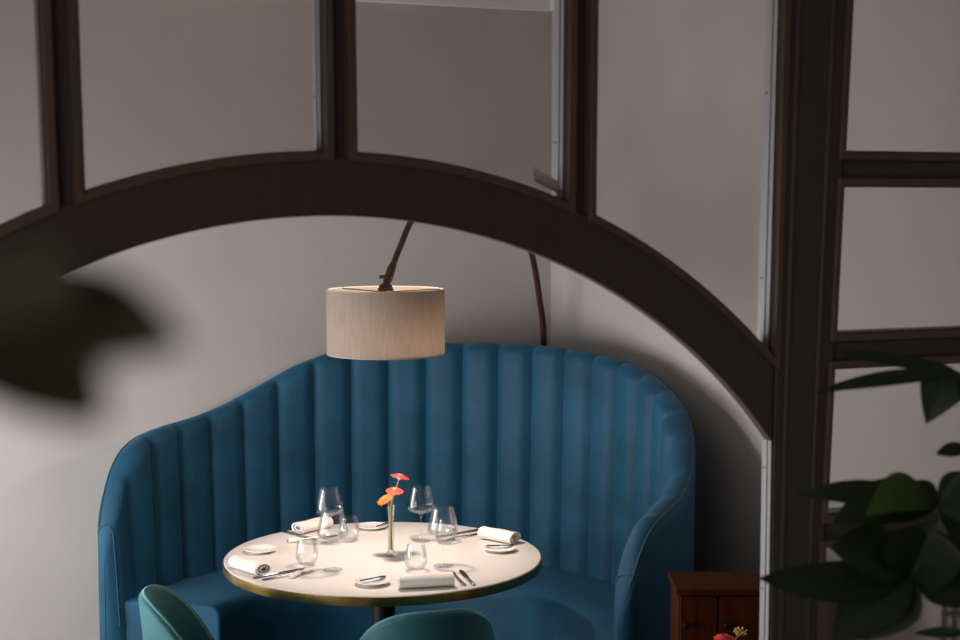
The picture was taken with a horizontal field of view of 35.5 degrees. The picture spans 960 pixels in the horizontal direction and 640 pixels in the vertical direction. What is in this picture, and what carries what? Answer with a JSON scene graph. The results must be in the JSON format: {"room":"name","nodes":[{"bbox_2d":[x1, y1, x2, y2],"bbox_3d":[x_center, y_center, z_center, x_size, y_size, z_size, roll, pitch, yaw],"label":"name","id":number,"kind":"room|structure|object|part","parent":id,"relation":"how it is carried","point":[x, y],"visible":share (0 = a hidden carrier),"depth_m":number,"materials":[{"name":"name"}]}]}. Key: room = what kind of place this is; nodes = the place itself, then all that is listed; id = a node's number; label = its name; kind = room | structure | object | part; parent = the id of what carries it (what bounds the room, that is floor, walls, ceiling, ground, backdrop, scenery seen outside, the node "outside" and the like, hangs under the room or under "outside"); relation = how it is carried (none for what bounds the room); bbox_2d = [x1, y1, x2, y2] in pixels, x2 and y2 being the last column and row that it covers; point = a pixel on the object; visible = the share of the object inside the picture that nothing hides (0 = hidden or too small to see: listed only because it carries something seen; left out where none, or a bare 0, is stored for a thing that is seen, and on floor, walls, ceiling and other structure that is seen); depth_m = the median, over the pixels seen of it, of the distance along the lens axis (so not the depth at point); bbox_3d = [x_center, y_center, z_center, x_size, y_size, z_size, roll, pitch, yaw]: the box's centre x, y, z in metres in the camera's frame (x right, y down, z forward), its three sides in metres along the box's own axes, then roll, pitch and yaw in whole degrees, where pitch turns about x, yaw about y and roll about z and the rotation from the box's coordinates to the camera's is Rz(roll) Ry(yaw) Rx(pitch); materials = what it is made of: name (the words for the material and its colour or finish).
{"room":"restaurant","nodes":[
{"label":"restaurant","id":0,"kind":"room"},
{"bbox_2d":[0,0,551,639],"bbox_3d":[-1.528,0.000,6.617,4.200,3.030,0.100,-2,5,-22],"label":"wall","id":1,"kind":"structure","parent":0,"point":[166,83],"depth_m":6.69,"materials":[{"name":"paint"}]},
{"bbox_2d":[356,0,548,11],"bbox_3d":[-1.515,-1.463,6.444,3.980,0.085,0.020,-2,5,-22],"label":"trim","id":2,"kind":"structure","parent":1,"relation":"attached to","point":[529,5],"depth_m":7.05,"materials":[{"name":"white paint"}]},
{"bbox_2d":[551,0,959,639],"bbox_3d":[2.002,0.254,3.362,0.100,3.030,8.600,-2,5,-22],"label":"wall","id":3,"kind":"structure","parent":0,"point":[681,82],"depth_m":5.71,"materials":[{"name":"paint"}]},
{"bbox_2d":[549,0,553,11],"bbox_3d":[1.059,-1.383,5.416,0.020,0.085,3.860,-2,5,-22],"label":"trim","id":4,"kind":"structure","parent":3,"relation":"attached to","point":[551,2],"depth_m":7.16,"materials":[{"name":"white paint"}]},
{"bbox_3d":[-0.427,1.887,2.559,8.173,0.100,10.052,0,4,0],"label":"floor","id":5,"kind":"structure","parent":0,"visible":0},
{"bbox_2d":[0,245,186,427],"bbox_3d":[-0.245,0.964,0.496,0.369,2.061,0.250,0,4,0],"label":"potted plant","id":6,"kind":"object","parent":5,"relation":"on","point":[62,320],"visible":1,"depth_m":0.33,"materials":[{"name":"green plant"}]},
{"bbox_2d":[138,584,214,639],"bbox_3d":[-0.865,1.258,4.830,0.445,0.806,0.490,-1,5,-8],"label":"dining chair","id":7,"kind":"object","parent":5,"relation":"on","point":[164,614],"visible":1,"depth_m":4.89,"materials":[{"name":"teal fabric"}]},
{"bbox_2d":[223,522,541,625],"bbox_3d":[-0.352,1.231,5.497,1.156,0.750,1.156,0,4,0],"label":"dining table","id":8,"kind":"object","parent":5,"relation":"on","point":[356,552],"visible":0.87,"depth_m":5.33,"materials":[{"name":"laminate"}]},
{"bbox_2d":[228,554,270,574],"bbox_3d":[-0.803,0.853,5.220,0.067,0.046,0.173,-4,6,-43],"label":"rolled napkin","id":9,"kind":"object","parent":8,"relation":"on","point":[237,561],"visible":1,"depth_m":5.18,"materials":[{"name":"beige fabric"}]},
{"bbox_2d":[244,545,276,553],"bbox_3d":[-0.806,0.846,5.518,0.121,0.014,0.121,0,4,0],"label":"plate","id":10,"kind":"object","parent":8,"relation":"on","point":[256,549],"visible":1,"depth_m":5.53,"materials":[{"name":"white ceramic"}]},
{"bbox_2d":[253,568,303,578],"bbox_3d":[-0.694,0.875,5.192,0.215,0.007,0.019,-4,6,-41],"label":"table knife","id":11,"kind":"object","parent":8,"relation":"on","point":[270,574],"visible":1,"depth_m":5.17,"materials":[{"name":"silver metal"}]},
{"bbox_3d":[-0.738,0.878,5.154,0.099,0.007,0.014,-4,6,-41],"label":"handle","id":12,"kind":"part","parent":11,"relation":"part of","materials":[{"name":"silver metal"}]},
{"bbox_3d":[-0.656,0.872,5.224,0.116,0.004,0.019,-4,6,-41],"label":"blade","id":13,"kind":"part","parent":11,"relation":"part of","materials":[{"name":"silver metal"}]},
{"bbox_2d":[262,570,315,579],"bbox_3d":[-0.658,0.876,5.157,0.200,0.010,0.025,-3,5,-34],"label":"fork","id":14,"kind":"object","parent":8,"relation":"on","point":[311,571],"visible":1,"depth_m":5.15,"materials":[{"name":"silver metal"}]},
{"bbox_3d":[-0.683,0.877,5.140,0.140,0.010,0.017,-3,5,-34],"label":"handle","id":15,"kind":"part","parent":14,"relation":"part of","materials":[{"name":"silver metal"}]},
{"bbox_2d":[290,570,300,577],"bbox_3d":[-0.632,0.873,5.149,0.018,0.018,0.056,2,5,20],"label":"cutlery rest","id":16,"kind":"object","parent":8,"relation":"on","point":[297,573],"visible":1,"depth_m":5.13,"materials":[{"name":"white ceramic"}]},
{"bbox_2d":[288,537,303,542],"bbox_3d":[-0.696,0.832,5.672,0.056,0.018,0.018,-2,5,-20],"label":"cutlery rest","id":17,"kind":"object","parent":8,"relation":"on","point":[298,539],"visible":1,"depth_m":5.67,"materials":[{"name":"white ceramic"}]},
{"bbox_2d":[282,530,316,539],"bbox_3d":[-0.694,0.829,5.777,0.019,0.007,0.215,-4,6,-44],"label":"table knife","id":18,"kind":"object","parent":8,"relation":"on","point":[283,530],"visible":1,"depth_m":5.79,"materials":[{"name":"silver metal"}]},
{"bbox_3d":[-0.734,0.826,5.818,0.014,0.007,0.099,-4,6,-44],"label":"handle","id":19,"kind":"part","parent":18,"relation":"part of","materials":[{"name":"silver metal"}]},
{"bbox_2d":[291,516,332,533],"bbox_3d":[-0.654,0.802,5.873,0.067,0.046,0.168,4,6,38],"label":"rolled napkin","id":20,"kind":"object","parent":8,"relation":"on","point":[317,523],"visible":1,"depth_m":5.84,"materials":[{"name":"beige fabric"}]},
{"bbox_2d":[287,535,337,540],"bbox_3d":[-0.640,0.831,5.728,0.200,0.010,0.025,-2,5,-23],"label":"fork","id":21,"kind":"object","parent":8,"relation":"on","point":[332,536],"visible":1,"depth_m":5.74,"materials":[{"name":"silver metal"}]},
{"bbox_2d":[357,522,386,529],"bbox_3d":[-0.426,0.815,5.916,0.121,0.014,0.121,0,4,0],"label":"plate","id":22,"kind":"object","parent":8,"relation":"on","point":[366,525],"visible":0.98,"depth_m":5.92,"materials":[{"name":"white ceramic"}]},
{"bbox_2d":[355,576,390,585],"bbox_3d":[-0.361,0.882,5.054,0.121,0.014,0.121,0,4,0],"label":"plate","id":23,"kind":"object","parent":8,"relation":"on","point":[383,580],"visible":1,"depth_m":5.06,"materials":[{"name":"white ceramic"}]},
{"bbox_2d":[360,576,384,580],"bbox_3d":[-0.361,0.872,5.067,0.105,0.005,0.019,-3,6,-38],"label":"butter knife","id":24,"kind":"object","parent":23,"relation":"on","point":[377,576],"visible":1,"depth_m":5.06,"materials":[{"name":"silver metal"}]},
{"bbox_2d":[397,572,454,588],"bbox_3d":[-0.181,0.869,5.011,0.186,0.046,0.068,-1,5,-13],"label":"rolled napkin","id":25,"kind":"object","parent":8,"relation":"on","point":[418,580],"visible":1,"depth_m":4.99,"materials":[{"name":"beige fabric"}]},
{"bbox_2d":[447,570,465,585],"bbox_3d":[-0.079,0.878,5.124,0.025,0.010,0.200,-1,5,-16],"label":"fork","id":26,"kind":"object","parent":8,"relation":"on","point":[454,573],"visible":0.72,"depth_m":5.08,"materials":[{"name":"silver metal"}]},
{"bbox_3d":[-0.071,0.881,5.095,0.017,0.010,0.140,-1,5,-16],"label":"handle","id":27,"kind":"part","parent":26,"relation":"part of","materials":[{"name":"silver metal"}]},
{"bbox_2d":[436,529,477,536],"bbox_3d":[-0.088,0.826,5.814,0.215,0.007,0.019,-4,6,-38],"label":"table knife","id":28,"kind":"object","parent":8,"relation":"on","point":[473,529],"visible":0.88,"depth_m":5.82,"materials":[{"name":"silver metal"}]},
{"bbox_3d":[-0.127,0.829,5.783,0.116,0.004,0.019,-4,6,-38],"label":"blade","id":29,"kind":"part","parent":28,"relation":"part of","materials":[{"name":"silver metal"}]},
{"bbox_3d":[-0.043,0.823,5.849,0.099,0.007,0.014,-4,6,-38],"label":"handle","id":30,"kind":"part","parent":28,"relation":"part of","materials":[{"name":"silver metal"}]},
{"bbox_2d":[442,533,476,540],"bbox_3d":[-0.070,0.830,5.747,0.025,0.010,0.200,4,6,44],"label":"fork","id":31,"kind":"object","parent":8,"relation":"on","point":[452,538],"visible":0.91,"depth_m":5.72,"materials":[{"name":"silver metal"}]},
{"bbox_3d":[-0.049,0.828,5.768,0.017,0.010,0.140,4,6,45],"label":"handle","id":32,"kind":"part","parent":31,"relation":"part of","materials":[{"name":"silver metal"}]},
{"bbox_2d":[459,570,475,584],"bbox_3d":[-0.045,0.879,5.132,0.019,0.007,0.215,-1,5,-13],"label":"table knife","id":33,"kind":"object","parent":8,"relation":"on","point":[462,572],"visible":1,"depth_m":5.13,"materials":[{"name":"silver metal"}]},
{"bbox_3d":[-0.056,0.876,5.180,0.019,0.004,0.116,-1,5,-13],"label":"blade","id":34,"kind":"part","parent":33,"relation":"part of","materials":[{"name":"silver metal"}]},
{"bbox_3d":[-0.032,0.884,5.076,0.014,0.007,0.099,-1,5,-13],"label":"handle","id":35,"kind":"part","parent":33,"relation":"part of","materials":[{"name":"silver metal"}]},
{"bbox_2d":[477,526,520,543],"bbox_3d":[0.072,0.816,5.690,0.163,0.046,0.067,4,6,40],"label":"rolled napkin","id":36,"kind":"object","parent":8,"relation":"on","point":[501,535],"visible":1,"depth_m":5.66,"materials":[{"name":"beige fabric"}]},
{"bbox_2d":[484,544,515,552],"bbox_3d":[0.074,0.845,5.533,0.121,0.014,0.121,0,4,0],"label":"plate","id":37,"kind":"object","parent":8,"relation":"on","point":[496,549],"visible":1,"depth_m":5.54,"materials":[{"name":"white ceramic"}]},
{"bbox_2d":[486,544,511,545],"bbox_3d":[0.074,0.834,5.552,0.105,0.005,0.019,-1,5,-8],"label":"butter knife","id":38,"kind":"object","parent":37,"relation":"on","point":[504,544],"visible":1,"depth_m":5.55,"materials":[{"name":"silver metal"}]},
{"bbox_3d":[-0.324,0.766,5.448,0.039,0.185,0.039,0,4,0],"label":"bud vase","id":39,"kind":"object","parent":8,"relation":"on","visible":0},
{"bbox_2d":[377,494,391,545],"bbox_3d":[-0.346,0.734,5.455,0.058,0.199,0.057,0,4,0],"label":"gerbera","id":40,"kind":"object","parent":39,"relation":"in","point":[384,499],"visible":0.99,"depth_m":5.44,"materials":[{"name":"orange plant"}]},
{"bbox_3d":[-0.335,0.744,5.451,0.021,0.179,0.007,2,5,23],"label":"stem","id":41,"kind":"part","parent":40,"relation":"part of","materials":[{"name":"green plant"}]},
{"bbox_2d":[386,487,403,549],"bbox_3d":[-0.310,0.720,5.414,0.062,0.234,0.068,-2,5,-26],"label":"gerbera","id":42,"kind":"object","parent":39,"relation":"in","point":[393,490],"visible":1,"depth_m":5.40,"materials":[{"name":"red"}]},
{"bbox_3d":[-0.317,0.727,5.428,0.005,0.217,0.038,-2,5,-28],"label":"stem","id":43,"kind":"part","parent":42,"relation":"part of","materials":[{"name":"green plant"}]},
{"bbox_2d":[390,473,408,548],"bbox_3d":[-0.292,0.695,5.465,0.070,0.275,0.068,0,4,0],"label":"gerbera","id":44,"kind":"object","parent":39,"relation":"in","point":[398,476],"visible":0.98,"depth_m":5.44,"materials":[{"name":"red plant"}]},
{"bbox_3d":[-0.307,0.705,5.454,0.040,0.257,0.005,-4,6,-39],"label":"stem","id":45,"kind":"part","parent":44,"relation":"part of","materials":[{"name":"green plant"}]},
{"bbox_2d":[97,343,694,639],"bbox_3d":[-0.178,0.855,6.067,2.340,1.411,1.484,2,5,27],"label":"banquette","id":46,"kind":"object","parent":5,"relation":"on","point":[589,457],"visible":0.84,"depth_m":6.37,"materials":[{"name":"blue fabric"}]},
{"bbox_3d":[-0.188,1.276,6.100,2.170,0.366,1.323,2,5,25],"label":"seat","id":47,"kind":"part","parent":46,"relation":"part of","materials":[{"name":"blue fabric"}]},
{"bbox_2d":[360,609,494,639],"bbox_3d":[-0.191,1.263,4.756,0.490,0.806,0.445,-1,5,-17],"label":"dining chair","id":48,"kind":"object","parent":5,"relation":"on","point":[450,624],"visible":1,"depth_m":4.53,"materials":[{"name":"teal fabric"}]},
{"bbox_2d":[326,221,546,359],"bbox_3d":[-0.072,0.492,6.206,0.427,2.113,2.018,2,5,20],"label":"arc floor lamp","id":49,"kind":"object","parent":5,"relation":"on","point":[385,321],"visible":0.75,"depth_m":5.25,"materials":[{"name":"beige fabric"}]},
{"bbox_2d":[377,283,393,291],"bbox_3d":[-0.340,-0.112,5.408,0.060,0.042,0.060,0,4,0],"label":"socket","id":50,"kind":"object","parent":49,"relation":"attached to","point":[384,287],"depth_m":5.39,"materials":[{"name":"brown metal"}]},
{"bbox_3d":[-0.340,0.005,5.417,0.426,0.236,0.426,0,4,0],"label":"lamp shade","id":51,"kind":"part","parent":49,"relation":"part of","materials":[{"name":"fabric"}]},
{"bbox_3d":[-0.016,0.474,6.247,0.032,2.083,1.676,2,5,23],"label":"arm","id":52,"kind":"part","parent":49,"relation":"part of","materials":[{"name":"brown metal"}]},
{"bbox_2d":[0,0,959,639],"bbox_3d":[0.047,0.278,3.055,3.135,3.030,0.068,-2,5,-22],"label":"window frame","id":53,"kind":"structure","parent":5,"relation":"on","point":[774,376],"depth_m":3.12,"materials":[{"name":"brown wood"}]},
{"bbox_3d":[-0.289,-0.010,2.886,1.984,0.605,0.033,-2,5,-22],"label":"arch rail","id":54,"kind":"part","parent":53,"relation":"part of","materials":[{"name":"brown wood"}]},
{"bbox_3d":[0.726,0.257,3.323,0.201,3.030,0.041,-2,5,-22],"label":"post","id":55,"kind":"part","parent":53,"relation":"part of","materials":[{"name":"brown wood"}]},
{"bbox_3d":[0.722,0.259,3.301,0.142,2.990,0.013,-2,5,-22],"label":"moulding","id":56,"kind":"part","parent":53,"relation":"part of","materials":[{"name":"brown wood"}]},
{"bbox_3d":[0.994,1.006,3.480,0.508,1.016,0.004,-2,5,-22],"label":"glass pane","id":57,"kind":"part","parent":53,"relation":"part of","materials":[{"name":"clear glass"}]},
{"bbox_2d":[668,572,837,639],"bbox_3d":[0.877,1.244,4.790,0.534,0.835,0.242,0,4,0],"label":"base cabinet","id":58,"kind":"object","parent":5,"relation":"on","point":[703,605],"visible":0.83,"depth_m":4.67,"materials":[{"name":"red wood"}]},
{"bbox_3d":[0.640,0.949,4.658,0.022,0.022,0.024,0,4,0],"label":"knob","id":59,"kind":"part","parent":58,"relation":"part of","materials":[{"name":"black metal"}]},
{"bbox_3d":[0.681,1.239,4.703,0.115,0.759,0.020,0,4,0],"label":"door","id":60,"kind":"part","parent":58,"relation":"part of","materials":[{"name":"red wood"}]},
{"bbox_3d":[0.765,0.949,4.658,0.022,0.022,0.024,0,4,0],"label":"knob","id":61,"kind":"part","parent":58,"relation":"part of","materials":[{"name":"black metal"}]},
{"bbox_3d":[0.938,1.239,4.703,0.385,0.759,0.020,0,4,0],"label":"door","id":62,"kind":"part","parent":58,"relation":"part of","materials":[{"name":"red wood"}]},
{"bbox_2d":[758,350,959,639],"bbox_3d":[0.769,0.925,2.576,0.651,1.816,0.338,0,4,0],"label":"potted plant","id":63,"kind":"object","parent":5,"relation":"on","point":[879,581],"visible":1,"depth_m":2.42,"materials":[{"name":"green plant"}]},
{"bbox_3d":[0.680,1.349,4.278,0.280,0.704,0.280,0,4,0],"label":"plant stand","id":64,"kind":"object","parent":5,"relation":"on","visible":0},
{"bbox_3d":[0.680,0.967,4.248,0.052,0.062,0.052,0,4,0],"label":"bud vase","id":65,"kind":"object","parent":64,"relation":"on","visible":0},
{"bbox_2d":[713,634,734,639],"bbox_3d":[0.689,0.938,4.235,0.060,0.104,0.056,0,4,0],"label":"gerbera","id":66,"kind":"object","parent":65,"relation":"in","point":[719,636],"visible":1,"depth_m":4.22,"materials":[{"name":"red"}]},
{"bbox_2d":[733,627,746,639],"bbox_3d":[0.721,0.929,4.245,0.073,0.120,0.045,-3,5,-32],"label":"flower","id":67,"kind":"object","parent":65,"relation":"in","point":[739,631],"visible":1,"depth_m":4.25,"materials":[{"name":"beige plant"}]}
]}

